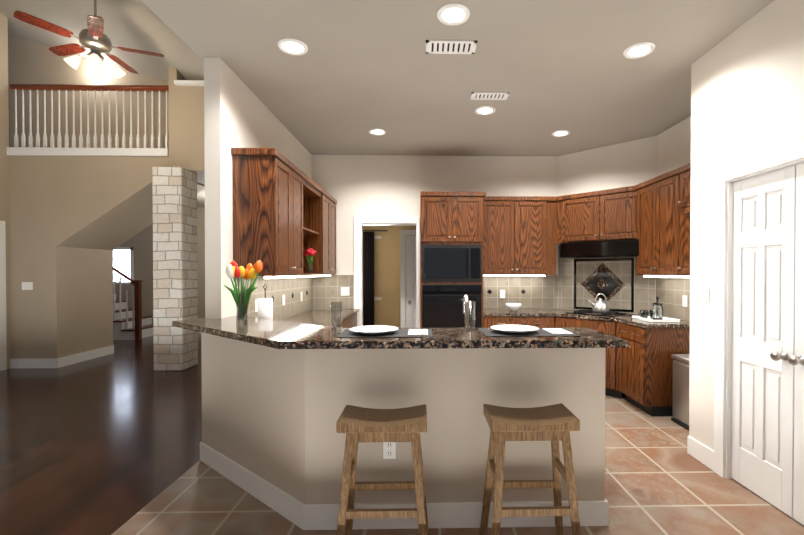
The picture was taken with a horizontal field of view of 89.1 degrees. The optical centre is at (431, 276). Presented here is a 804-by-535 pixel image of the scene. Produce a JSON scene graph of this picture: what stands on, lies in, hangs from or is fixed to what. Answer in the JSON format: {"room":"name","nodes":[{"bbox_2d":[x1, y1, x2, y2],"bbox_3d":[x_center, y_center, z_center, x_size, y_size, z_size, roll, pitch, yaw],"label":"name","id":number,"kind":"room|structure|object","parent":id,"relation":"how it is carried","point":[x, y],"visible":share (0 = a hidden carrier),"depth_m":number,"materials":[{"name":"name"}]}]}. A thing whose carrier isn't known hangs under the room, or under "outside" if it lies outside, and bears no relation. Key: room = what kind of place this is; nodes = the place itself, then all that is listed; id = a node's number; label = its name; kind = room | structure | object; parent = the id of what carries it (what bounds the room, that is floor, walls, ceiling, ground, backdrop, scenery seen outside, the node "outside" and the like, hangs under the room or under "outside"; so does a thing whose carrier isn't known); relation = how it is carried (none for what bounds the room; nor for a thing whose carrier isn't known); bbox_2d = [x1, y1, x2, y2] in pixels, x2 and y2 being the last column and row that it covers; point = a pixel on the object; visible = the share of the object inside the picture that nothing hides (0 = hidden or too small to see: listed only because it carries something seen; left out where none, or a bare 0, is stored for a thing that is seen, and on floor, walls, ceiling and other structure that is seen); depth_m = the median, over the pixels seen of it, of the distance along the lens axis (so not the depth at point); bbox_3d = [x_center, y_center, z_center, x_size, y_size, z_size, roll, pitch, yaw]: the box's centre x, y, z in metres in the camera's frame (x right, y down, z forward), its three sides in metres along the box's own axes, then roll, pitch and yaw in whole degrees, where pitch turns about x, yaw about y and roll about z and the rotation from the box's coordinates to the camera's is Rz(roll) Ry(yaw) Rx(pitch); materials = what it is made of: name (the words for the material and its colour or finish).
{"room":"kitchen","nodes":[
{"label":"kitchen","id":0,"kind":"room"},
{"bbox_2d":[0,12,10,368],"bbox_3d":[-6.206,-1.897,1.714,0.120,6.600,8.600,0,1,-1],"label":"wall","id":1,"kind":"structure","parent":0,"point":[4,165],"depth_m":5.96,"materials":[{"name":"beige paint"}]},
{"bbox_2d":[0,221,6,370],"bbox_3d":[-6.276,0.285,5.234,0.138,2.170,1.440,0,1,-1],"label":"door frame","id":2,"kind":"structure","parent":1,"relation":"attached to","point":[3,351],"depth_m":5.92,"materials":[{"name":"white wood"}]},
{"bbox_2d":[8,34,168,147],"bbox_3d":[-6.678,-3.316,6.451,5.750,3.450,0.120,0,1,-1],"label":"wall","id":3,"kind":"structure","parent":0,"point":[30,62],"depth_m":6.42,"materials":[{"name":"beige paint"}]},
{"bbox_2d":[0,333,201,534],"bbox_3d":[-5.631,1.409,3.759,7.720,0.050,12.600,0,1,-1],"label":"floor","id":4,"kind":"structure","parent":0,"point":[109,444],"depth_m":3.48,"materials":[{"name":"brown wood"}]},
{"bbox_2d":[113,267,152,339],"bbox_3d":[-7.303,0.002,9.012,2.275,2.665,0.955,0,1,-1],"label":"stair","id":5,"kind":"structure","parent":4,"relation":"on","point":[132,323],"depth_m":8.61,"materials":[{"name":"brown wood"}]},
{"bbox_2d":[152,166,197,370],"bbox_3d":[-3.813,-0.112,6.076,0.420,2.949,0.420,0,1,-1],"label":"stone column","id":6,"kind":"structure","parent":4,"relation":"on","point":[175,266],"depth_m":5.87,"materials":[{"name":"stone"}]},
{"bbox_2d":[0,0,203,81],"bbox_3d":[-5.597,-4.779,2.401,7.730,5.442,10.000,0,1,-1],"label":"ceiling","id":7,"kind":"structure","parent":0,"point":[136,24],"depth_m":5.69,"materials":[{"name":"paint"}]},
{"bbox_2d":[14,0,163,79],"bbox_3d":[-3.972,-2.959,4.853,1.326,1.126,1.284,0,1,-1],"label":"ceiling fan","id":8,"kind":"object","parent":7,"relation":"hanging from","point":[93,38],"visible":1,"depth_m":4.72,"materials":[{"name":"brown wood"}]},
{"bbox_2d":[9,66,204,358],"bbox_3d":[-5.668,-1.014,6.236,7.760,4.750,0.400,0,1,-1],"label":"wall","id":9,"kind":"structure","parent":0,"point":[57,204],"depth_m":6.04,"materials":[{"name":"beige paint"}]},
{"bbox_2d":[22,282,32,289],"bbox_3d":[-5.993,0.143,6.034,0.160,0.115,0.009,0,1,-1],"label":"light switch","id":10,"kind":"object","parent":9,"relation":"attached to","point":[27,285],"visible":1,"depth_m":6.03,"materials":[{"name":"white plastic"}]},
{"bbox_2d":[10,359,54,367],"bbox_3d":[-5.913,1.293,6.045,0.660,0.140,0.015,0,1,-1],"label":"baseboard","id":11,"kind":"structure","parent":9,"relation":"attached to","point":[14,363],"depth_m":6.04,"materials":[{"name":"white wood"}]},
{"bbox_2d":[55,345,113,367],"bbox_3d":[-5.577,1.287,6.601,0.015,0.140,1.115,0,1,-1],"label":"baseboard","id":12,"kind":"structure","parent":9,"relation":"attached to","point":[58,362],"depth_m":6.51,"materials":[{"name":"white wood"}]},
{"bbox_2d":[7,147,168,155],"bbox_3d":[-5.078,-1.842,6.023,2.330,0.110,0.033,0,1,-1],"label":"trim","id":13,"kind":"structure","parent":9,"relation":"attached to","point":[38,151],"depth_m":6.01,"materials":[{"name":"white wood"}]},
{"bbox_2d":[10,84,168,148],"bbox_3d":[-5.084,-2.358,6.086,2.320,0.998,0.100,0,1,-1],"label":"rail","id":14,"kind":"object","parent":9,"relation":"on","point":[94,88],"visible":0.92,"depth_m":6.07,"materials":[{"name":"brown wood"}]},
{"bbox_2d":[174,80,203,85],"bbox_3d":[-2.789,-2.863,6.113,2.010,0.050,0.200,0,1,-1],"label":"trim","id":15,"kind":"structure","parent":9,"relation":"attached to","point":[188,82],"depth_m":6.00,"materials":[{"name":"white wood"}]},
{"bbox_2d":[63,182,204,356],"bbox_3d":[-4.832,-0.118,6.673,1.750,2.950,0.980,0,1,-1],"label":"wall","id":16,"kind":"structure","parent":0,"point":[88,284],"depth_m":6.59,"materials":[{"name":"beige paint"}]},
{"bbox_2d":[115,207,204,323],"bbox_3d":[-5.683,-0.171,9.604,7.880,3.000,0.120,0,1,-1],"label":"wall","id":17,"kind":"structure","parent":0,"point":[141,243],"depth_m":9.52,"materials":[{"name":"beige paint"}]},
{"bbox_2d":[112,247,133,284],"bbox_3d":[-7.221,-0.245,9.498,0.520,0.870,0.018,0,1,-1],"label":"window","id":18,"kind":"structure","parent":17,"relation":"in","point":[123,260],"depth_m":9.50,"materials":[{"name":"white glass"}]},
{"bbox_2d":[195,172,204,206],"bbox_3d":[-3.720,-1.655,7.884,3.790,0.100,3.380,0,1,-1],"label":"ceiling","id":19,"kind":"structure","parent":0,"point":[201,193],"depth_m":7.79,"materials":[{"name":"paint"}]},
{"bbox_2d":[204,57,311,318],"bbox_3d":[-1.684,-0.141,4.348,0.120,3.040,2.530,0,1,-1],"label":"wall","id":20,"kind":"structure","parent":0,"point":[238,113],"depth_m":3.14,"materials":[{"name":"white paint"}]},
{"bbox_2d":[231,148,306,278],"bbox_3d":[-1.437,-0.517,3.665,0.339,1.025,0.781,0,1,-1],"label":"upper cabinet","id":21,"kind":"object","parent":20,"relation":"attached to","point":[284,213],"depth_m":3.28,"materials":[{"name":"brown wood"}]},
{"bbox_2d":[307,188,336,275],"bbox_3d":[-1.472,-0.532,5.221,0.339,1.025,0.780,0,1,-1],"label":"upper cabinet","id":22,"kind":"object","parent":20,"relation":"attached to","point":[321,206],"depth_m":4.84,"materials":[{"name":"brown wood"}]},
{"bbox_2d":[303,248,315,272],"bbox_3d":[-1.403,-0.181,4.679,0.137,0.292,0.156,0,1,-1],"label":"flowers","id":23,"kind":"object","parent":22,"relation":"in","point":[308,252],"visible":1,"depth_m":4.66,"materials":[{"name":"red plant"}]},
{"bbox_2d":[363,230,386,325],"bbox_3d":[-1.367,0.060,9.350,0.700,2.242,0.052,0,1,-1],"label":"curtain","id":24,"kind":"object","parent":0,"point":[368,278],"visible":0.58,"depth_m":9.34,"materials":[{"name":"black fabric"}]},
{"bbox_2d":[363,225,410,327],"bbox_3d":[0.570,-0.040,9.546,4.620,2.740,0.120,0,1,-1],"label":"wall","id":25,"kind":"structure","parent":0,"point":[387,273],"depth_m":9.45,"materials":[{"name":"beige paint"}]},
{"bbox_2d":[374,236,381,299],"bbox_3d":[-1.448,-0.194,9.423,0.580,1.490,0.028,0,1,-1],"label":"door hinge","id":26,"kind":"structure","parent":25,"relation":"in","point":[377,237],"depth_m":9.41,"materials":[{"name":"silver metal"}]},
{"bbox_2d":[201,332,604,503],"bbox_3d":[-0.386,0.879,2.737,2.703,1.030,0.952,0,1,-1],"label":"wall","id":27,"kind":"structure","parent":0,"point":[270,415],"depth_m":2.28,"materials":[{"name":"beige paint"}]},
{"bbox_2d":[383,442,395,458],"bbox_3d":[-0.233,0.956,2.261,0.070,0.115,0.009,0,1,-1],"label":"electrical outlet","id":28,"kind":"object","parent":27,"relation":"attached to","point":[389,450],"visible":0.88,"depth_m":2.26,"materials":[{"name":"white plastic"}]},
{"bbox_2d":[172,315,626,348],"bbox_3d":[-0.437,0.342,2.716,2.851,0.040,1.322,0,1,-1],"label":"countertop","id":29,"kind":"structure","parent":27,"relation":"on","point":[276,334],"depth_m":2.15,"materials":[{"name":"stone"}]},
{"bbox_2d":[224,260,262,324],"bbox_3d":[-1.262,0.105,2.761,0.239,0.430,0.210,0,1,-1],"label":"tulips","id":30,"kind":"object","parent":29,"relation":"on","point":[234,271],"visible":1,"depth_m":2.73,"materials":[{"name":"plant petals"},{"name":"leaves"},{"name":"glass"}]},
{"bbox_2d":[330,301,341,330],"bbox_3d":[-0.576,0.238,2.461,0.072,0.170,0.072,0,1,-1],"label":"glass","id":31,"kind":"object","parent":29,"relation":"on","point":[332,309],"visible":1,"depth_m":2.45,"materials":[{"name":"clear glass"}]},
{"bbox_2d":[335,329,432,337],"bbox_3d":[-0.258,0.320,2.329,0.520,0.010,0.300,0,1,-1],"label":"placemat","id":32,"kind":"object","parent":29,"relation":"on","point":[346,333],"visible":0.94,"depth_m":2.26,"materials":[{"name":"black"}]},
{"bbox_2d":[349,325,398,334],"bbox_3d":[-0.328,0.310,2.327,0.280,0.024,0.280,0,1,-1],"label":"plate","id":33,"kind":"object","parent":32,"relation":"on","point":[374,329],"visible":1,"depth_m":2.37,"materials":[{"name":"white ceramic"}]},
{"bbox_2d":[464,301,475,329],"bbox_3d":[0.234,0.238,2.479,0.072,0.170,0.072,0,1,-1],"label":"glass","id":34,"kind":"object","parent":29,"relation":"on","point":[472,314],"visible":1,"depth_m":2.46,"materials":[{"name":"clear glass"}]},
{"bbox_2d":[478,328,580,335],"bbox_3d":[0.551,0.320,2.367,0.520,0.010,0.300,0,1,-1],"label":"placemat","id":35,"kind":"object","parent":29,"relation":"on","point":[539,332],"visible":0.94,"depth_m":2.30,"materials":[{"name":"black"}]},
{"bbox_2d":[490,325,538,333],"bbox_3d":[0.481,0.309,2.366,0.280,0.024,0.280,0,1,-1],"label":"plate","id":36,"kind":"object","parent":35,"relation":"on","point":[517,329],"visible":1,"depth_m":2.41,"materials":[{"name":"white ceramic"}]},
{"bbox_2d":[200,442,608,529],"bbox_3d":[-0.382,1.327,2.688,2.728,0.135,0.875,0,1,-1],"label":"baseboard","id":37,"kind":"structure","parent":27,"relation":"attached to","point":[300,514],"depth_m":2.27,"materials":[{"name":"white wood"}]},
{"bbox_2d":[401,225,415,327],"bbox_3d":[1.209,-0.015,6.910,3.460,2.740,0.120,0,1,-1],"label":"wall","id":38,"kind":"structure","parent":0,"point":[406,227],"depth_m":6.86,"materials":[{"name":"beige paint"}]},
{"bbox_2d":[400,230,415,327],"bbox_3d":[-0.024,0.290,6.816,0.990,2.130,0.018,0,1,-1],"label":"door frame","id":39,"kind":"structure","parent":38,"relation":"attached to","point":[403,233],"depth_m":6.79,"materials":[{"name":"white wood"}]},
{"bbox_2d":[406,236,415,327],"bbox_3d":[-0.024,0.330,6.828,0.820,2.030,0.105,0,1,-1],"label":"hall door","id":40,"kind":"structure","parent":38,"relation":"in","point":[410,281],"depth_m":6.84,"materials":[{"name":"white wood"}]},
{"bbox_2d":[311,155,557,326],"bbox_3d":[-0.004,-0.154,5.711,3.540,3.040,0.120,0,1,-1],"label":"wall","id":41,"kind":"structure","parent":0,"point":[374,185],"depth_m":5.63,"materials":[{"name":"white paint"}]},
{"bbox_2d":[354,217,419,327],"bbox_3d":[-0.621,0.271,5.692,0.905,2.190,0.138,0,1,-1],"label":"door frame","id":42,"kind":"structure","parent":41,"relation":"attached to","point":[359,222],"depth_m":5.62,"materials":[{"name":"white wood"}]},
{"bbox_2d":[238,245,689,320],"bbox_3d":[0.524,0.021,4.473,4.296,0.881,2.378,0,1,-1],"label":"backsplash","id":43,"kind":"structure","parent":41,"relation":"attached to","point":[578,284],"depth_m":5.31,"materials":[{"name":"beige tile"}]},
{"bbox_2d":[255,299,257,311],"bbox_3d":[-1.595,0.265,3.719,0.009,0.115,0.070,0,1,-1],"label":"electrical outlet","id":44,"kind":"object","parent":43,"relation":"attached to","point":[256,305],"visible":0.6,"depth_m":3.70,"materials":[{"name":"white plastic"}]},
{"bbox_2d":[282,295,284,304],"bbox_3d":[-1.611,0.258,4.439,0.009,0.115,0.070,0,1,-1],"label":"electrical outlet","id":45,"kind":"object","parent":43,"relation":"attached to","point":[283,299],"visible":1,"depth_m":4.42,"materials":[{"name":"white plastic"}]},
{"bbox_2d":[341,287,348,295],"bbox_3d":[-1.192,0.207,5.613,0.115,0.115,0.009,0,1,-1],"label":"light switch","id":46,"kind":"object","parent":43,"relation":"attached to","point":[344,291],"visible":1,"depth_m":5.61,"materials":[{"name":"white plastic"}]},
{"bbox_2d":[500,290,504,297],"bbox_3d":[0.987,0.246,5.662,0.070,0.115,0.009,0,1,-1],"label":"electrical outlet","id":47,"kind":"object","parent":43,"relation":"attached to","point":[502,293],"visible":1,"depth_m":5.66,"materials":[{"name":"white plastic"}]},
{"bbox_2d":[683,295,686,306],"bbox_3d":[2.664,0.259,4.285,0.009,0.115,0.070,0,1,-1],"label":"electrical outlet","id":48,"kind":"object","parent":43,"relation":"attached to","point":[685,301],"visible":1,"depth_m":4.27,"materials":[{"name":"white plastic"}]},
{"bbox_2d":[483,196,555,275],"bbox_3d":[1.150,-0.524,5.487,0.998,1.047,0.370,0,1,-1],"label":"upper cabinet","id":49,"kind":"object","parent":41,"relation":"attached to","point":[519,235],"visible":0.96,"depth_m":5.34,"materials":[{"name":"brown wood"}]},
{"bbox_2d":[111,395,803,534],"bbox_3d":[0.667,1.429,1.700,4.780,0.050,8.200,0,1,-1],"label":"floor","id":50,"kind":"structure","parent":0,"point":[659,480],"depth_m":2.50,"materials":[{"name":"brown tile"}]},
{"bbox_2d":[334,313,356,327],"bbox_3d":[-1.299,0.943,3.997,0.630,0.878,3.262,0,1,-1],"label":"base cabinet","id":51,"kind":"object","parent":50,"relation":"on","point":[351,322],"depth_m":5.00,"materials":[{"name":"brown wood"}]},
{"bbox_2d":[281,309,358,326],"bbox_3d":[-1.149,0.485,3.996,0.930,0.035,3.262,0,1,-1],"label":"countertop","id":52,"kind":"structure","parent":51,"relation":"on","point":[320,317],"depth_m":4.49,"materials":[{"name":"brown stone"}]},
{"bbox_2d":[258,284,272,318],"bbox_3d":[-1.382,0.266,3.384,0.150,0.414,0.150,0,1,-1],"label":"paper towel","id":53,"kind":"object","parent":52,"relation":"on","point":[265,307],"visible":0.46,"depth_m":3.34,"materials":[{"name":"white paper"}]},
{"bbox_2d":[463,295,468,327],"bbox_3d":[0.166,0.301,2.755,0.190,0.356,0.209,0,1,-1],"label":"faucet","id":54,"kind":"object","parent":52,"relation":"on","point":[465,298],"visible":0.31,"depth_m":2.70,"materials":[{"name":"silver metal"}]},
{"bbox_2d":[336,404,428,534],"bbox_3d":[-0.236,1.038,2.031,0.451,0.725,0.339,0,1,-1],"label":"stool","id":55,"kind":"object","parent":50,"relation":"on","point":[356,424],"visible":1,"depth_m":1.93,"materials":[{"name":"brown wood"}]},
{"bbox_2d":[420,191,485,327],"bbox_3d":[0.258,0.162,5.311,0.805,2.415,0.693,0,1,-1],"label":"tall cabinet","id":56,"kind":"object","parent":50,"relation":"on","point":[451,249],"visible":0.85,"depth_m":5.02,"materials":[{"name":"brown wood"}]},
{"bbox_2d":[483,316,553,327],"bbox_3d":[1.077,0.930,5.349,0.884,0.878,0.670,0,1,-1],"label":"base cabinet","id":57,"kind":"object","parent":50,"relation":"on","point":[535,321],"visible":0.15,"depth_m":5.04,"materials":[{"name":"brown wood"}]},
{"bbox_2d":[479,403,580,534],"bbox_3d":[0.489,1.038,2.047,0.451,0.725,0.339,0,1,-1],"label":"stool","id":58,"kind":"object","parent":50,"relation":"on","point":[554,424],"visible":1,"depth_m":1.95,"materials":[{"name":"brown wood"}]},
{"bbox_2d":[554,316,625,398],"bbox_3d":[2.004,0.933,5.009,0.786,0.878,0.670,1,1,44],"label":"base cabinet","id":59,"kind":"object","parent":50,"relation":"on","point":[612,370],"visible":0.17,"depth_m":4.61,"materials":[{"name":"brown wood"}]},
{"bbox_2d":[483,309,689,327],"bbox_3d":[1.655,0.478,4.832,2.018,0.035,1.715,0,1,-1],"label":"countertop","id":60,"kind":"structure","parent":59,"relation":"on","point":[627,318],"depth_m":4.87,"materials":[{"name":"brown stone"}]},
{"bbox_2d":[506,303,521,310],"bbox_3d":[1.075,0.407,5.331,0.215,0.095,0.210,0,1,-1],"label":"bowl","id":61,"kind":"object","parent":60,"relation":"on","point":[513,306],"visible":1,"depth_m":5.26,"materials":[{"name":"white ceramic"}]},
{"bbox_2d":[565,309,625,315],"bbox_3d":[2.018,0.443,5.015,0.590,0.028,0.400,1,1,44],"label":"cooktop","id":62,"kind":"object","parent":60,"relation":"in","point":[591,312],"visible":0.9,"depth_m":4.93,"materials":[{"name":"black"}]},
{"bbox_2d":[588,293,608,312],"bbox_3d":[2.015,0.316,4.921,0.243,0.226,0.184,0,1,-1],"label":"kettle","id":63,"kind":"object","parent":62,"relation":"on","point":[600,305],"visible":1,"depth_m":4.87,"materials":[{"name":"silver metal"}]},
{"bbox_2d":[632,297,679,322],"bbox_3d":[2.358,0.339,4.299,0.280,0.251,0.400,0,1,-1],"label":"tray","id":64,"kind":"object","parent":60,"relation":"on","point":[652,317],"visible":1,"depth_m":4.22,"materials":[{"name":"white ceramic"}]},
{"bbox_2d":[620,322,689,416],"bbox_3d":[2.362,0.940,4.277,0.630,0.878,0.524,0,1,-1],"label":"base cabinet","id":65,"kind":"object","parent":50,"relation":"on","point":[646,372],"visible":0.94,"depth_m":4.01,"materials":[{"name":"brown wood"}]},
{"bbox_2d":[671,354,689,430],"bbox_3d":[2.457,1.065,3.723,0.320,0.640,0.380,0,1,-1],"label":"trash can","id":66,"kind":"object","parent":50,"relation":"on","point":[681,365],"visible":0.27,"depth_m":3.76,"materials":[{"name":"silver metal"}]},
{"bbox_2d":[141,0,773,155],"bbox_3d":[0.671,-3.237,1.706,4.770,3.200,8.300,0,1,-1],"label":"ceiling","id":67,"kind":"structure","parent":0,"point":[351,77],"depth_m":3.20,"materials":[{"name":"paint"}]},
{"bbox_2d":[277,38,307,55],"bbox_3d":[-0.992,-1.640,2.914,0.210,0.012,0.210,0,1,-1],"label":"recessed light","id":68,"kind":"object","parent":67,"relation":"in","point":[290,46],"visible":0.98,"depth_m":2.91,"materials":[{"name":"white glass"}]},
{"bbox_2d":[368,128,385,134],"bbox_3d":[-0.621,-1.657,4.673,0.210,0.012,0.210,0,1,-1],"label":"recessed light","id":69,"kind":"object","parent":67,"relation":"in","point":[375,131],"visible":0.98,"depth_m":4.66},
{"bbox_2d":[426,40,476,53],"bbox_3d":[0.139,-1.643,2.920,0.360,0.009,0.160,0,1,-1],"label":"ceiling vent","id":70,"kind":"object","parent":67,"relation":"in","point":[450,47],"visible":1,"depth_m":2.91,"materials":[{"name":"white metal"}]},
{"bbox_2d":[437,3,469,25],"bbox_3d":[0.137,-1.637,2.550,0.210,0.012,0.210,0,1,-1],"label":"recessed light","id":71,"kind":"object","parent":67,"relation":"in","point":[452,14],"visible":0.98,"depth_m":2.55,"materials":[{"name":"white glass"}]},
{"bbox_2d":[475,106,495,114],"bbox_3d":[0.533,-1.651,4.059,0.210,0.012,0.210,0,1,-1],"label":"recessed light","id":72,"kind":"object","parent":67,"relation":"in","point":[485,110],"visible":0.96,"depth_m":4.06,"materials":[{"name":"white glass"}]},
{"bbox_2d":[470,92,509,99],"bbox_3d":[0.530,-1.650,3.729,0.340,0.009,0.140,0,1,-1],"label":"ceiling vent","id":73,"kind":"object","parent":67,"relation":"in","point":[489,95],"visible":0.96,"depth_m":3.72,"materials":[{"name":"white metal"}]},
{"bbox_2d":[552,130,569,136],"bbox_3d":[1.498,-1.657,4.721,0.210,0.012,0.210,0,1,-1],"label":"recessed light","id":74,"kind":"object","parent":67,"relation":"in","point":[559,133],"visible":1,"depth_m":4.73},
{"bbox_2d":[623,42,654,58],"bbox_3d":[1.508,-1.640,2.961,0.210,0.012,0.210,0,1,-1],"label":"recessed light","id":75,"kind":"object","parent":67,"relation":"in","point":[638,50],"visible":0.98,"depth_m":2.96,"materials":[{"name":"white glass"}]},
{"bbox_2d":[558,136,656,313],"bbox_3d":[2.258,-0.150,5.305,1.244,3.040,0.120,1,1,44],"label":"wall","id":76,"kind":"structure","parent":0,"point":[628,164],"depth_m":5.21,"materials":[{"name":"white paint"}]},
{"bbox_2d":[556,186,638,258],"bbox_3d":[2.132,-0.639,5.045,1.148,0.809,0.416,1,1,44],"label":"upper cabinet","id":77,"kind":"object","parent":76,"relation":"attached to","point":[598,224],"visible":0.77,"depth_m":4.94,"materials":[{"name":"brown wood"}]},
{"bbox_2d":[657,116,690,320],"bbox_3d":[2.745,-0.138,4.018,0.120,3.040,1.630,0,1,-1],"label":"wall","id":78,"kind":"structure","parent":0,"point":[673,147],"depth_m":4.48,"materials":[{"name":"white paint"}]},
{"bbox_2d":[634,170,673,277],"bbox_3d":[2.508,-0.522,4.250,0.339,1.025,0.885,0,1,-1],"label":"upper cabinet","id":79,"kind":"object","parent":78,"relation":"attached to","point":[663,219],"depth_m":4.25,"materials":[{"name":"brown wood"}]},
{"bbox_2d":[670,163,690,277],"bbox_3d":[2.522,-0.517,3.629,0.339,1.025,0.609,0,1,-1],"label":"upper cabinet","id":80,"kind":"object","parent":78,"relation":"attached to","point":[680,261],"depth_m":3.83,"materials":[{"name":"brown wood"}]},
{"bbox_2d":[689,0,803,450],"bbox_3d":[2.146,-0.104,0.404,0.120,3.040,5.570,0,1,-1],"label":"wall","id":81,"kind":"structure","parent":0,"point":[747,90],"depth_m":2.80,"materials":[{"name":"white paint"}]},
{"bbox_2d":[687,436,713,470],"bbox_3d":[2.079,1.346,0.416,0.015,0.140,5.570,0,1,-1],"label":"baseboard","id":82,"kind":"structure","parent":81,"relation":"attached to","point":[700,452],"depth_m":3.05,"materials":[{"name":"white wood"}]},
{"bbox_2d":[698,287,708,303],"bbox_3d":[2.022,0.141,3.029,0.009,0.115,0.115,0,1,-1],"label":"light switch","id":83,"kind":"object","parent":81,"relation":"attached to","point":[703,295],"visible":1,"depth_m":3.02,"materials":[{"name":"white plastic"}]},
{"bbox_2d":[714,140,803,478],"bbox_3d":[2.094,0.328,2.330,0.138,2.140,1.135,0,1,-1],"label":"door frame","id":84,"kind":"structure","parent":81,"relation":"attached to","point":[726,178],"depth_m":2.80,"materials":[{"name":"white wood"}]},
{"bbox_2d":[731,165,795,517],"bbox_3d":[2.049,0.374,2.567,0.106,2.027,0.470,0,1,-1],"label":"pantry door","id":85,"kind":"structure","parent":81,"relation":"in","point":[763,313],"depth_m":2.53,"materials":[{"name":"white wood"}]},
{"bbox_2d":[788,162,803,524],"bbox_3d":[2.060,0.378,2.095,0.106,2.027,0.462,0,1,-1],"label":"pantry door","id":86,"kind":"structure","parent":81,"relation":"in","point":[796,360],"depth_m":2.29,"materials":[{"name":"white wood"}]}
]}

